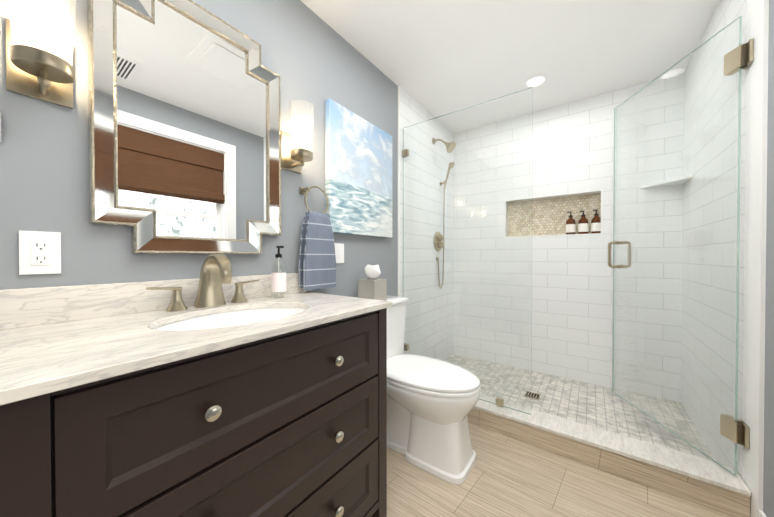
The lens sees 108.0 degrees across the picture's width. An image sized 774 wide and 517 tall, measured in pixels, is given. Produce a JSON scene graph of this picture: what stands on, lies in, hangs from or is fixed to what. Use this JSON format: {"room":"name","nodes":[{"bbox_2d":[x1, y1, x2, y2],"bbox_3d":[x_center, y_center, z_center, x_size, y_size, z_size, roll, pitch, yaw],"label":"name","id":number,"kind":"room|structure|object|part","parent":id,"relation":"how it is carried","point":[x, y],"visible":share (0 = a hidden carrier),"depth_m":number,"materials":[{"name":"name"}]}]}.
{"room":"bathroom","nodes":[
{"label":"bathroom","id":0,"kind":"room"},
{"bbox_2d":[0,0,397,297],"bbox_3d":[-0.344,-0.130,1.682,0.100,2.400,3.660,0,1,36],"label":"wall","id":1,"kind":"structure","parent":0,"point":[308,55],"depth_m":1.05,"materials":[{"name":"grey paint"}]},
{"bbox_2d":[0,112,1,142],"bbox_3d":[-0.972,-0.332,0.695,0.038,0.078,0.022,0,1,36],"label":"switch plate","id":2,"kind":"object","parent":1,"relation":"attached to","point":[0,129],"visible":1,"depth_m":0.71,"materials":[{"name":"white plastic"}]},
{"bbox_2d":[19,230,60,274],"bbox_3d":[-0.942,-0.016,0.765,0.008,0.116,0.072,0,1,36],"label":"electrical outlet plate","id":3,"kind":"object","parent":1,"relation":"attached to","point":[39,252],"visible":1,"depth_m":0.76,"materials":[{"name":"white plastic"}]},
{"bbox_2d":[5,0,76,108],"bbox_3d":[-0.884,-0.579,0.723,0.146,0.295,0.120,0,1,36],"label":"sconce","id":4,"kind":"object","parent":1,"relation":"attached to","point":[39,61],"visible":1,"depth_m":0.72,"materials":[{"name":"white glass"}]},
{"bbox_3d":[-0.873,-0.605,0.715,0.120,0.243,0.120,0,1,36],"label":"lamp shade","id":5,"kind":"part","parent":4,"relation":"part of","materials":[{"name":"white glass"}]},
{"bbox_3d":[-0.873,-0.566,0.716,0.039,0.060,0.040,0,1,36],"label":"bulb","id":6,"kind":"part","parent":4,"relation":"part of","materials":[{"name":"white glass"}]},
{"bbox_2d":[87,0,280,253],"bbox_3d":[-0.694,-0.482,1.081,0.031,0.928,0.625,0,1,36],"label":"mirror","id":7,"kind":"object","parent":1,"relation":"attached to","point":[184,123],"visible":0.96,"depth_m":1.02,"materials":[{"name":"silver metal"}]},
{"bbox_2d":[281,99,314,173],"bbox_3d":[-0.420,-0.584,1.360,0.146,0.295,0.120,0,1,36],"label":"sconce","id":8,"kind":"object","parent":1,"relation":"attached to","point":[295,155],"visible":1,"depth_m":1.35,"materials":[{"name":"white glass"}]},
{"bbox_3d":[-0.410,-0.610,1.353,0.120,0.243,0.120,0,1,36],"label":"lamp shade","id":9,"kind":"part","parent":8,"relation":"part of","materials":[{"name":"white glass"}]},
{"bbox_3d":[-0.410,-0.572,1.353,0.039,0.060,0.040,0,1,36],"label":"bulb","id":10,"kind":"part","parent":8,"relation":"part of","materials":[{"name":"white glass"}]},
{"bbox_2d":[299,186,335,290],"bbox_3d":[-0.373,-0.111,1.479,0.088,0.536,0.204,0,1,36],"label":"towel ring","id":11,"kind":"object","parent":1,"relation":"attached to","point":[317,263],"visible":1,"depth_m":1.44,"materials":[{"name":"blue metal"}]},
{"bbox_2d":[334,243,343,262],"bbox_3d":[-0.294,-0.031,1.656,0.008,0.117,0.115,0,1,36],"label":"switch plate","id":12,"kind":"object","parent":1,"relation":"attached to","point":[339,251],"visible":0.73,"depth_m":1.67,"materials":[{"name":"white plastic"}]},
{"bbox_2d":[325,98,391,237],"bbox_3d":[-0.154,-0.521,1.819,0.037,0.740,0.610,0,1,36],"label":"picture","id":13,"kind":"object","parent":1,"relation":"attached to","point":[358,170],"visible":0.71,"depth_m":1.74},
{"bbox_2d":[398,86,453,360],"bbox_3d":[0.404,-0.138,2.615,0.012,2.400,1.072,0,1,36],"label":"wall tile","id":14,"kind":"structure","parent":1,"relation":"attached to","point":[412,111],"depth_m":2.51,"materials":[{"name":"white tile"}]},
{"bbox_2d":[433,232,444,251],"bbox_3d":[0.521,-0.163,2.710,0.066,0.192,0.192,0,1,36],"label":"shower valve","id":15,"kind":"object","parent":14,"relation":"attached to","point":[437,236],"depth_m":2.69,"materials":[{"name":"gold metal"}]},
{"bbox_2d":[432,137,455,152],"bbox_3d":[0.527,-1.051,2.586,0.212,0.172,0.104,0,1,36],"label":"shower head","id":16,"kind":"object","parent":14,"relation":"attached to","point":[451,148],"depth_m":2.56},
{"bbox_2d":[436,162,454,287],"bbox_3d":[0.568,-0.317,2.709,0.140,1.217,0.136,0,1,36],"label":"shower rail","id":17,"kind":"object","parent":14,"relation":"attached to","point":[451,165],"depth_m":2.74,"materials":[{"name":"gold metal"}]},
{"bbox_2d":[300,0,719,133],"bbox_3d":[0.408,-1.375,1.125,1.960,0.100,3.660,0,1,36],"label":"ceiling","id":18,"kind":"structure","parent":0,"point":[436,58],"depth_m":1.76,"materials":[{"name":"white paint"}]},
{"bbox_2d":[523,74,547,88],"bbox_3d":[1.118,-1.330,2.118,0.170,0.006,0.170,0,1,36],"label":"recessed light","id":19,"kind":"object","parent":18,"relation":"in","point":[536,81],"visible":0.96,"depth_m":2.11,"materials":[{"name":"white"}]},
{"bbox_2d":[387,354,732,516],"bbox_3d":[0.408,1.114,1.146,1.960,0.122,3.660,0,1,36],"label":"floor","id":20,"kind":"structure","parent":0,"point":[509,476],"depth_m":1.42,"materials":[{"name":"beige tile"}]},
{"bbox_2d":[0,254,391,516],"bbox_3d":[-0.486,0.531,0.925,0.563,1.090,0.956,0,1,36],"label":"bathroom vanity","id":21,"kind":"object","parent":20,"relation":"on","point":[216,389],"visible":1,"depth_m":0.68,"materials":[{"name":"brown wood"}]},
{"bbox_2d":[146,254,258,311],"bbox_3d":[-0.615,0.081,1.015,0.165,0.192,0.370,0,1,36],"label":"faucet","id":22,"kind":"object","parent":21,"relation":"on","point":[216,270],"depth_m":1.01,"materials":[{"name":"gold metal"}]},
{"bbox_2d":[271,246,285,297],"bbox_3d":[-0.482,0.059,1.252,0.063,0.229,0.063,0,1,36],"label":"soap bottle","id":23,"kind":"object","parent":21,"relation":"on","point":[278,281],"visible":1,"depth_m":1.23,"materials":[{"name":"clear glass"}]},
{"bbox_2d":[387,295,479,484],"bbox_3d":[0.148,0.668,1.616,0.763,0.804,0.480,0,1,36],"label":"toilet","id":24,"kind":"object","parent":20,"relation":"on","point":[431,403],"visible":0.67,"depth_m":1.44,"materials":[{"name":"white ceramic"}]},
{"bbox_2d":[358,265,386,300],"bbox_3d":[-0.087,0.150,1.742,0.132,0.227,0.125,0,1,36],"label":"tissue box","id":25,"kind":"object","parent":24,"relation":"on","point":[372,286],"visible":1,"depth_m":1.71,"materials":[{"name":"silver metal"}]},
{"bbox_2d":[524,391,540,399],"bbox_3d":[1.109,1.042,2.144,0.100,0.004,0.100,0,1,36],"label":"shower drain","id":26,"kind":"object","parent":20,"relation":"on","point":[533,395],"visible":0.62,"depth_m":2.13,"materials":[{"name":"silver metal"}]},
{"bbox_2d":[467,394,750,516],"bbox_3d":[0.823,1.005,1.715,1.732,0.130,0.170,0,1,36],"label":"shower curb","id":27,"kind":"structure","parent":20,"relation":"on","point":[710,484],"depth_m":1.40,"materials":[{"name":"beige tile"}]},
{"bbox_2d":[402,87,532,414],"bbox_3d":[0.495,-0.042,1.950,0.918,1.960,0.032,0,1,36],"label":"glass panel","id":28,"kind":"object","parent":27,"relation":"on","point":[499,402],"visible":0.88,"depth_m":1.88,"materials":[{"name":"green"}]},
{"bbox_2d":[454,73,683,402],"bbox_3d":[1.460,-0.137,2.582,1.960,2.400,0.122,0,1,36],"label":"wall","id":29,"kind":"structure","parent":0,"point":[570,276],"depth_m":2.43,"materials":[{"name":"tile"}]},
{"bbox_2d":[566,211,575,234],"bbox_3d":[1.606,-0.309,2.458,0.073,0.201,0.074,0,1,36],"label":"bottle","id":30,"kind":"object","parent":29,"relation":"in","point":[570,225],"visible":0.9,"depth_m":2.43,"materials":[{"name":"orange glass"}]},
{"bbox_2d":[578,211,588,233],"bbox_3d":[1.679,-0.309,2.405,0.073,0.201,0.074,0,1,36],"label":"bottle","id":31,"kind":"object","parent":29,"relation":"in","point":[583,225],"visible":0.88,"depth_m":2.38,"materials":[{"name":"orange glass"}]},
{"bbox_2d":[591,209,600,233],"bbox_3d":[1.751,-0.308,2.352,0.073,0.201,0.074,0,1,36],"label":"bottle","id":32,"kind":"object","parent":29,"relation":"in","point":[596,224],"visible":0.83,"depth_m":2.33,"materials":[{"name":"orange glass"}]},
{"bbox_2d":[640,174,691,188],"bbox_3d":[1.967,-0.542,1.995,0.229,0.020,0.229,0,1,36],"label":"corner shelf","id":33,"kind":"object","parent":29,"relation":"attached to","point":[675,182],"depth_m":2.00,"materials":[{"name":"white stone"}]},
{"bbox_2d":[763,0,773,516],"bbox_3d":[1.177,-0.120,0.577,0.140,2.400,3.660,0,1,36],"label":"wall","id":34,"kind":"structure","parent":0,"point":[768,492],"depth_m":1.05,"materials":[{"name":"grey paint"}]},
{"bbox_2d":[608,16,753,475],"bbox_3d":[1.514,-0.050,1.556,0.729,1.958,0.817,0,0,6],"label":"door","id":35,"kind":"structure","parent":34,"relation":"in","point":[661,231],"depth_m":1.55,"materials":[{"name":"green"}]},
{"bbox_3d":[1.514,-0.058,1.556,0.440,1.680,0.689,0,1,36],"label":"glass door hardware","id":36,"kind":"part","parent":35,"relation":"part of","materials":[{"name":"clear glass"}]},
{"bbox_2d":[681,0,768,516],"bbox_3d":[1.791,-0.128,1.551,0.012,2.400,1.160,0,1,36],"label":"wall tile","id":37,"kind":"structure","parent":34,"relation":"attached to","point":[754,14],"depth_m":1.35,"materials":[{"name":"white tile"}]},
{"bbox_2d":[759,510,766,516],"bbox_3d":[0.774,1.033,0.161,0.012,0.100,2.299,0,1,36],"label":"baseboard","id":38,"kind":"structure","parent":34,"relation":"attached to","point":[761,513],"depth_m":1.06,"materials":[{"name":"white"}]}
]}

